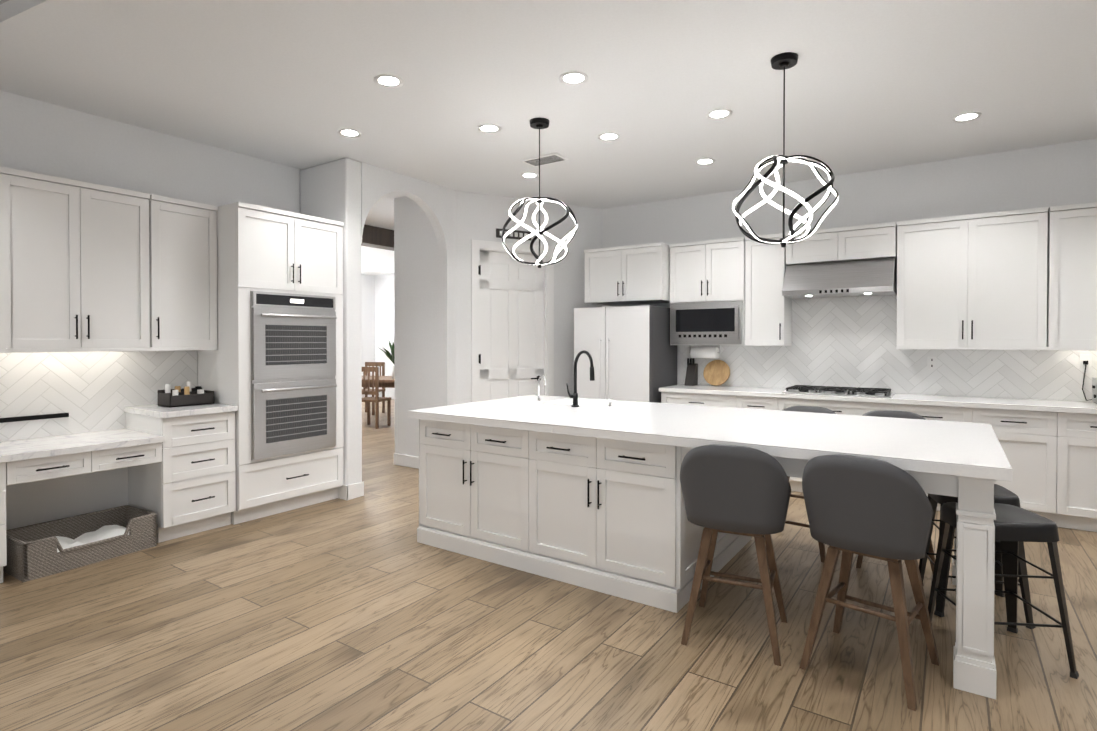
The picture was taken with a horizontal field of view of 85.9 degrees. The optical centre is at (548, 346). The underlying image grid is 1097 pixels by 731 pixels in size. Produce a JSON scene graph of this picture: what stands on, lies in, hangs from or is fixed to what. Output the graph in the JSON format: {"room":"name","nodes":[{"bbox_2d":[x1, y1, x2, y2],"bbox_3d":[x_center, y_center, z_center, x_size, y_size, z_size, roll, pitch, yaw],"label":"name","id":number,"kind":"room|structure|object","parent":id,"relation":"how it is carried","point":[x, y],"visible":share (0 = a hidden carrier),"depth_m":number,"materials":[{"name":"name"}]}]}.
{"room":"kitchen","nodes":[
{"label":"kitchen","id":0,"kind":"room"},
{"bbox_2d":[0,90,299,385],"bbox_3d":[-4.197,-0.176,3.084,0.168,3.158,6.620,0,1,34],"label":"wall","id":1,"kind":"structure","parent":0,"point":[42,137],"depth_m":4.46,"materials":[{"name":"paint"}]},
{"bbox_2d":[0,279,3,352],"bbox_3d":[-3.715,-0.527,3.314,0.344,1.130,0.850,0,1,34],"label":"upper cabinet","id":2,"kind":"object","parent":1,"relation":"attached to","point":[1,280],"depth_m":3.60,"materials":[{"name":"white paint"}]},
{"bbox_2d":[0,167,155,352],"bbox_3d":[-3.242,-0.534,4.008,0.344,1.130,0.830,0,1,34],"label":"upper cabinet","id":3,"kind":"object","parent":1,"relation":"attached to","point":[87,267],"depth_m":3.89,"materials":[{"name":"white paint"}]},
{"bbox_2d":[0,350,196,441],"bbox_3d":[-3.514,0.327,3.931,0.008,0.700,2.220,0,1,34],"label":"tile backsplash","id":4,"kind":"structure","parent":1,"relation":"attached to","point":[88,392],"depth_m":4.20,"materials":[{"name":"white tile"}]},
{"bbox_2d":[0,413,68,422],"bbox_3d":[-3.509,0.477,3.916,0.018,0.030,0.520,0,1,34],"label":"power strip","id":5,"kind":"object","parent":4,"relation":"attached to","point":[32,417],"visible":1,"depth_m":3.97,"materials":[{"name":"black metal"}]},
{"bbox_2d":[156,195,217,350],"bbox_3d":[-2.876,-0.539,4.546,0.344,1.130,0.470,0,1,34],"label":"upper cabinet","id":6,"kind":"object","parent":1,"relation":"attached to","point":[186,231],"depth_m":4.47,"materials":[{"name":"white paint"}]},
{"bbox_2d":[300,158,361,484],"bbox_3d":[-2.031,-0.208,5.499,0.668,3.138,0.188,0,1,34],"label":"wall","id":7,"kind":"structure","parent":0,"point":[331,190],"depth_m":5.32,"materials":[{"name":"paint"}]},
{"bbox_2d":[338,485,349,499],"bbox_3d":[-2.076,1.297,5.441,0.700,0.130,0.020,0,1,34],"label":"baseboard","id":8,"kind":"structure","parent":7,"relation":"attached to","point":[344,491],"depth_m":5.27,"materials":[{"name":"white wood"}]},
{"bbox_2d":[350,482,363,496],"bbox_3d":[-2.054,1.295,5.621,0.866,0.130,0.044,0,1,34],"label":"baseboard","id":9,"kind":"structure","parent":7,"relation":"attached to","point":[351,491],"depth_m":5.34,"materials":[{"name":"white wood"}]},
{"bbox_2d":[361,274,374,397],"bbox_3d":[-6.705,-0.222,11.374,0.150,3.050,8.500,0,1,34],"label":"wall","id":10,"kind":"structure","parent":0,"point":[367,281],"depth_m":14.55,"materials":[{"name":"paint"}]},
{"bbox_2d":[375,274,394,398],"bbox_3d":[-1.260,-0.236,12.717,7.279,3.050,0.150,0,1,34],"label":"wall","id":11,"kind":"structure","parent":0,"point":[377,312],"depth_m":14.51,"materials":[{"name":"paint"}]},
{"bbox_2d":[360,162,455,406],"bbox_3d":[-1.405,-0.168,5.931,0.120,3.050,1.230,0,1,34],"label":"wall","id":12,"kind":"structure","parent":0,"point":[435,203],"depth_m":6.30,"materials":[{"name":"paint"}]},
{"bbox_2d":[394,196,438,456],"bbox_3d":[-1.326,-0.177,6.785,0.709,3.050,0.529,0,1,34],"label":"wall","id":13,"kind":"structure","parent":0,"point":[416,303],"depth_m":6.59,"materials":[{"name":"paint"}]},
{"bbox_2d":[394,453,418,468],"bbox_3d":[-1.414,1.286,6.546,0.850,0.130,0.046,0,1,34],"label":"baseboard","id":14,"kind":"structure","parent":13,"relation":"attached to","point":[399,459],"depth_m":6.65,"materials":[{"name":"white wood"}]},
{"bbox_2d":[455,190,601,403],"bbox_3d":[-0.178,-0.178,6.928,1.960,3.050,0.120,0,1,-29],"label":"wall","id":15,"kind":"structure","parent":0,"point":[479,216],"depth_m":6.91,"materials":[{"name":"paint"}]},
{"bbox_2d":[478,251,543,400],"bbox_3d":[-0.424,0.131,6.758,0.848,2.414,0.102,0,1,-30],"label":"pantry door","id":16,"kind":"structure","parent":15,"relation":"in","point":[511,358],"depth_m":6.75,"materials":[{"name":"white wood"}]},
{"bbox_2d":[471,240,553,401],"bbox_3d":[-0.423,0.083,6.785,1.030,2.530,0.140,0,1,-29],"label":"door frame","id":17,"kind":"structure","parent":15,"relation":"attached to","point":[477,246],"depth_m":6.67,"materials":[{"name":"white wood"}]},
{"bbox_2d":[496,228,530,240],"bbox_3d":[-0.394,-1.281,6.718,0.440,0.100,0.014,0,1,-29],"label":"sign","id":18,"kind":"object","parent":15,"relation":"attached to","point":[516,234],"visible":0.69,"depth_m":6.72,"materials":[{"name":"grey wood"}]},
{"bbox_2d":[0,399,1096,730],"bbox_3d":[-1.216,1.397,4.928,16.700,0.060,13.400,0,1,34],"label":"floor","id":19,"kind":"structure","parent":0,"point":[366,611],"depth_m":2.75,"materials":[{"name":"brown wood"}]},
{"bbox_2d":[0,441,11,582],"bbox_3d":[-3.508,0.940,3.403,0.601,0.886,0.436,0,1,34],"label":"base cabinet","id":20,"kind":"object","parent":19,"relation":"on","point":[6,446],"depth_m":3.41,"materials":[{"name":"white paint"}]},
{"bbox_2d":[12,432,95,528],"bbox_3d":[-3.270,0.937,3.752,0.601,0.886,0.409,0,1,34],"label":"desk","id":21,"kind":"object","parent":19,"relation":"on","point":[54,477],"depth_m":3.89,"materials":[{"name":"white paint"}]},
{"bbox_2d":[3,505,156,581],"bbox_3d":[-3.067,1.261,3.873,0.450,0.230,0.744,0,1,34],"label":"wicker basket","id":22,"kind":"object","parent":19,"relation":"on","point":[41,550],"visible":0.98,"depth_m":3.83,"materials":[{"name":"grey wicker"}]},
{"bbox_2d":[96,411,167,542],"bbox_3d":[-3.040,0.934,4.090,0.601,0.886,0.409,0,1,34],"label":"base cabinet","id":23,"kind":"object","parent":19,"relation":"on","point":[130,460],"depth_m":4.16,"materials":[{"name":"white paint"}]},
{"bbox_2d":[164,411,235,539],"bbox_3d":[-2.782,0.930,4.468,0.601,0.886,0.506,0,1,34],"label":"base cabinet","id":24,"kind":"object","parent":19,"relation":"on","point":[174,468],"depth_m":4.30,"materials":[{"name":"white paint"}]},
{"bbox_2d":[124,403,237,418],"bbox_3d":[-2.773,0.467,4.450,0.630,0.040,0.522,0,1,34],"label":"countertop","id":25,"kind":"structure","parent":24,"relation":"on","point":[206,409],"depth_m":4.30,"materials":[{"name":"white stone"}]},
{"bbox_2d":[158,382,214,406],"bbox_3d":[-2.784,0.358,4.534,0.200,0.173,0.320,0,1,34],"label":"organizer","id":26,"kind":"object","parent":25,"relation":"on","point":[178,396],"visible":0.98,"depth_m":4.47,"materials":[{"name":"grey wood"}]},
{"bbox_2d":[197,202,343,524],"bbox_3d":[-2.320,0.128,5.032,0.733,2.475,0.939,0,1,34],"label":"oven cabinet","id":27,"kind":"object","parent":19,"relation":"on","point":[271,367],"visible":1,"depth_m":4.76,"materials":[{"name":"white paint"}]},
{"bbox_2d":[362,362,385,414],"bbox_3d":[-3.490,0.801,11.508,0.440,1.000,0.440,0,1,14],"label":"dining chair","id":28,"kind":"object","parent":19,"relation":"on","point":[376,364],"visible":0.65,"depth_m":11.64,"materials":[{"name":"brown wood"}]},
{"bbox_2d":[362,367,390,428],"bbox_3d":[-2.905,0.819,9.750,0.440,1.000,0.440,0,1,14],"label":"dining chair","id":29,"kind":"object","parent":19,"relation":"on","point":[376,399],"visible":0.75,"depth_m":9.54,"materials":[{"name":"brown wood"}]},
{"bbox_2d":[362,376,394,387],"bbox_3d":[-3.197,0.930,10.630,2.000,0.760,1.000,0,1,14],"label":"dining table","id":30,"kind":"object","parent":19,"relation":"on","point":[386,381],"depth_m":10.09,"materials":[{"name":"brown wood"}]},
{"bbox_2d":[379,339,394,378],"bbox_3d":[-2.723,0.180,10.385,0.459,0.744,0.688,0,1,34],"label":"plant","id":31,"kind":"object","parent":30,"relation":"on","point":[391,357],"visible":0.48,"depth_m":10.33,"materials":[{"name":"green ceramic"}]},
{"bbox_2d":[574,306,676,402],"bbox_3d":[0.864,0.457,6.667,0.922,1.786,0.809,0,1,34],"label":"fridge","id":32,"kind":"object","parent":19,"relation":"on","point":[631,350],"visible":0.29,"depth_m":6.34,"materials":[{"name":"white metal"}]},
{"bbox_2d":[408,395,1011,698],"bbox_3d":[0.807,0.913,3.799,3.330,0.930,1.483,0,1,34],"label":"kitchen island","id":33,"kind":"object","parent":19,"relation":"on","point":[587,493],"visible":1,"depth_m":3.34,"materials":[{"name":"white paint"}]},
{"bbox_2d":[534,375,612,408],"bbox_3d":[0.189,0.331,4.421,0.684,0.221,0.111,0,1,34],"label":"filter faucet","id":34,"kind":"object","parent":33,"relation":"on","point":[539,402],"visible":1,"depth_m":4.55,"materials":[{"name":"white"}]},
{"bbox_2d":[566,350,594,406],"bbox_3d":[0.239,0.233,4.461,0.119,0.416,0.264,0,1,34],"label":"gooseneck faucet","id":35,"kind":"object","parent":33,"relation":"on","point":[574,395],"visible":1,"depth_m":4.37,"materials":[{"name":"black metal"}]},
{"bbox_2d":[680,444,790,665],"bbox_3d":[0.919,0.915,2.861,0.517,0.945,0.524,0,1,34],"label":"upholstered stool","id":36,"kind":"object","parent":19,"relation":"on","point":[738,490],"visible":1,"depth_m":2.67,"materials":[{"name":"grey fabric"}]},
{"bbox_2d":[780,406,835,562],"bbox_3d":[1.747,0.903,4.073,0.501,0.945,0.496,0,1,34],"label":"upholstered stool","id":37,"kind":"object","parent":19,"relation":"on","point":[812,409],"visible":0.02,"depth_m":4.18,"materials":[{"name":"grey fabric"}]},
{"bbox_2d":[800,454,939,710],"bbox_3d":[1.397,0.918,2.571,0.517,0.945,0.524,0,1,34],"label":"upholstered stool","id":38,"kind":"object","parent":19,"relation":"on","point":[872,508],"visible":1,"depth_m":2.40,"materials":[{"name":"grey fabric"}]},
{"bbox_2d":[659,384,1096,531],"bbox_3d":[3.375,0.903,5.086,4.935,0.925,0.639,0,1,34],"label":"base cabinet","id":39,"kind":"object","parent":19,"relation":"on","point":[1049,447],"visible":0.4,"depth_m":4.56,"materials":[{"name":"white paint"}]},
{"bbox_2d":[684,358,697,385],"bbox_3d":[1.581,0.274,6.536,0.100,0.300,0.149,0,1,34],"label":"knife block","id":40,"kind":"object","parent":39,"relation":"on","point":[691,378],"visible":1,"depth_m":6.51,"materials":[{"name":"grey wood"}]},
{"bbox_2d":[703,360,729,385],"bbox_3d":[1.832,0.280,6.425,0.290,0.280,0.113,0,1,34],"label":"round cutting board","id":41,"kind":"object","parent":39,"relation":"on","point":[716,372],"visible":1,"depth_m":6.42,"materials":[{"name":"brown wood"}]},
{"bbox_2d":[782,385,894,397],"bbox_3d":[2.727,0.412,5.556,0.900,0.046,0.501,0,1,34],"label":"gas cooktop","id":42,"kind":"object","parent":39,"relation":"in","point":[850,391],"visible":1,"depth_m":5.46,"materials":[{"name":"metal"}]},
{"bbox_2d":[1082,364,1096,403],"bbox_3d":[4.410,0.288,4.591,0.354,0.311,0.261,0,1,34],"label":"toaster","id":43,"kind":"object","parent":39,"relation":"on","point":[1094,389],"visible":1,"depth_m":4.66,"materials":[{"name":"black metal"}]},
{"bbox_2d":[856,410,934,573],"bbox_3d":[2.212,0.906,3.789,0.508,0.945,0.511,0,1,34],"label":"upholstered stool","id":44,"kind":"object","parent":19,"relation":"on","point":[893,414],"visible":0.04,"depth_m":3.92,"materials":[{"name":"grey fabric"}]},
{"bbox_2d":[919,484,1035,628],"bbox_3d":[2.264,1.067,3.159,0.434,0.635,0.434,0,1,19],"label":"metal stool","id":45,"kind":"object","parent":19,"relation":"on","point":[1002,495],"visible":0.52,"depth_m":3.04,"materials":[{"name":"grey metal"}]},
{"bbox_2d":[928,502,1078,678],"bbox_3d":[2.049,1.072,2.701,0.434,0.635,0.434,0,1,6],"label":"metal stool","id":46,"kind":"object","parent":19,"relation":"on","point":[1014,525],"visible":0.71,"depth_m":2.62,"materials":[{"name":"grey metal"}]},
{"bbox_2d":[0,0,1096,275],"bbox_3d":[-1.216,-1.783,4.897,16.700,0.200,13.400,0,1,34],"label":"ceiling","id":47,"kind":"structure","parent":0,"point":[876,84],"depth_m":3.73,"materials":[{"name":"paint"}]},
{"bbox_2d":[337,129,361,137],"bbox_3d":[-1.560,-1.676,4.624,0.180,0.008,0.180,0,1,34],"label":"recessed light","id":48,"kind":"object","parent":47,"relation":"in","point":[350,133],"visible":0.88,"depth_m":4.63,"materials":[{"name":"white"}]},
{"bbox_2d":[361,224,393,250],"bbox_3d":[-2.532,-1.588,8.518,0.250,0.258,8.100,0,1,34],"label":"ceiling beam","id":49,"kind":"structure","parent":47,"relation":"attached to","point":[377,237],"depth_m":8.46,"materials":[{"name":"brown wood"}]},
{"bbox_2d":[374,74,402,87],"bbox_3d":[-1.003,-1.667,3.700,0.180,0.008,0.180,0,1,34],"label":"recessed light","id":50,"kind":"object","parent":47,"relation":"in","point":[387,81],"visible":0.96,"depth_m":3.70,"materials":[{"name":"white plastic"}]},
{"bbox_2d":[478,124,500,132],"bbox_3d":[-0.454,-1.675,4.524,0.180,0.008,0.180,0,1,34],"label":"recessed light","id":51,"kind":"object","parent":47,"relation":"in","point":[488,128],"visible":0.98,"depth_m":4.52,"materials":[{"name":"white plastic"}]},
{"bbox_2d":[521,173,538,177],"bbox_3d":[-0.186,-1.688,5.806,0.180,0.008,0.180,0,1,34],"label":"recessed light","id":52,"kind":"object","parent":47,"relation":"in","point":[529,175],"visible":0.96,"depth_m":5.81,"materials":[{"name":"white plastic"}]},
{"bbox_2d":[501,118,576,267],"bbox_3d":[-0.067,-1.133,4.387,0.568,1.088,0.568,0,1,34],"label":"pendant light","id":53,"kind":"object","parent":47,"relation":"hanging from","point":[539,123],"visible":1,"depth_m":4.35,"materials":[{"name":"black metal"}]},
{"bbox_2d":[521,153,568,166],"bbox_3d":[-0.033,-1.680,5.302,0.380,0.013,0.200,0,1,34],"label":"ceiling vent","id":54,"kind":"object","parent":47,"relation":"in","point":[548,159],"visible":0.96,"depth_m":5.29,"materials":[{"name":"white metal"}]},
{"bbox_2d":[559,71,587,84],"bbox_3d":[0.156,-1.666,3.661,0.180,0.008,0.180,0,1,34],"label":"recessed light","id":55,"kind":"object","parent":47,"relation":"in","point":[573,78],"visible":0.98,"depth_m":3.66,"materials":[{"name":"white plastic"}]},
{"bbox_2d":[598,133,619,140],"bbox_3d":[0.483,-1.677,4.709,0.180,0.008,0.180,0,1,34],"label":"recessed light","id":56,"kind":"object","parent":47,"relation":"in","point":[608,136],"visible":0.98,"depth_m":4.70,"materials":[{"name":"white plastic"}]},
{"bbox_2d":[695,158,714,164],"bbox_3d":[1.424,-1.683,5.362,0.180,0.008,0.180,0,1,34],"label":"recessed light","id":57,"kind":"object","parent":47,"relation":"in","point":[707,161],"visible":1,"depth_m":5.35,"materials":[{"name":"white"}]},
{"bbox_2d":[706,109,731,119],"bbox_3d":[1.227,-1.672,4.238,0.180,0.008,0.180,0,1,34],"label":"recessed light","id":58,"kind":"object","parent":47,"relation":"in","point":[717,114],"visible":0.96,"depth_m":4.24,"materials":[{"name":"white"}]},
{"bbox_2d":[732,52,837,246],"bbox_3d":[1.363,-1.123,3.413,0.568,1.088,0.568,0,1,34],"label":"pendant light","id":59,"kind":"object","parent":47,"relation":"hanging from","point":[785,60],"visible":1,"depth_m":3.38,"materials":[{"name":"black metal"}]},
{"bbox_2d":[951,112,981,121],"bbox_3d":[3.044,-1.673,4.295,0.180,0.008,0.180,0,1,34],"label":"recessed light","id":60,"kind":"object","parent":47,"relation":"in","point":[969,116],"visible":0.98,"depth_m":4.30,"materials":[{"name":"white"}]},
{"bbox_2d":[602,138,1096,384],"bbox_3d":[3.953,-0.161,5.173,8.450,3.050,0.150,0,1,34],"label":"wall","id":61,"kind":"structure","parent":0,"point":[1060,174],"depth_m":5.55,"materials":[{"name":"paint"}]},
{"bbox_2d":[584,202,1096,349],"bbox_3d":[2.988,-0.548,5.396,5.900,1.130,0.539,0,1,34],"label":"upper cabinet","id":62,"kind":"object","parent":61,"relation":"attached to","point":[1024,279],"visible":1,"depth_m":5.10,"materials":[{"name":"white paint"}]},
{"bbox_2d":[689,345,719,357],"bbox_3d":[1.696,0.053,6.401,0.340,0.139,0.120,0,1,34],"label":"paper towel roll","id":63,"kind":"object","parent":62,"relation":"attached to","point":[704,352],"visible":0.94,"depth_m":6.35,"materials":[{"name":"white paper"}]},
{"bbox_2d":[671,301,742,343],"bbox_3d":[1.652,-0.251,6.222,0.765,0.440,0.056,0,1,34],"label":"built-in microwave","id":64,"kind":"object","parent":62,"relation":"in","point":[708,323],"visible":0.98,"depth_m":6.19,"materials":[{"name":"metal"}]},
{"bbox_2d":[782,257,896,298],"bbox_3d":[2.749,-0.646,5.578,0.920,0.317,0.502,0,1,34],"label":"steel range hood","id":65,"kind":"object","parent":62,"relation":"attached to","point":[869,277],"visible":1,"depth_m":5.43,"materials":[{"name":"silver metal"}]},
{"bbox_2d":[680,295,1096,401],"bbox_3d":[3.564,-0.162,5.340,4.980,1.350,0.008,0,1,34],"label":"tile backsplash","id":66,"kind":"structure","parent":61,"relation":"attached to","point":[844,341],"depth_m":5.63,"materials":[{"name":"white tile"}]},
{"bbox_2d":[927,357,936,368],"bbox_3d":[3.497,0.145,5.377,0.070,0.115,0.008,0,1,34],"label":"outlet","id":67,"kind":"object","parent":66,"relation":"attached to","point":[931,362],"visible":1,"depth_m":5.37,"materials":[{"name":"white plastic"}]},
{"bbox_2d":[1080,354,1090,367],"bbox_3d":[4.358,0.114,4.785,0.070,0.115,0.018,0,1,34],"label":"electrical outlet plate","id":68,"kind":"object","parent":66,"relation":"attached to","point":[1085,359],"visible":0.98,"depth_m":4.78,"materials":[{"name":"white plastic"}]}
]}

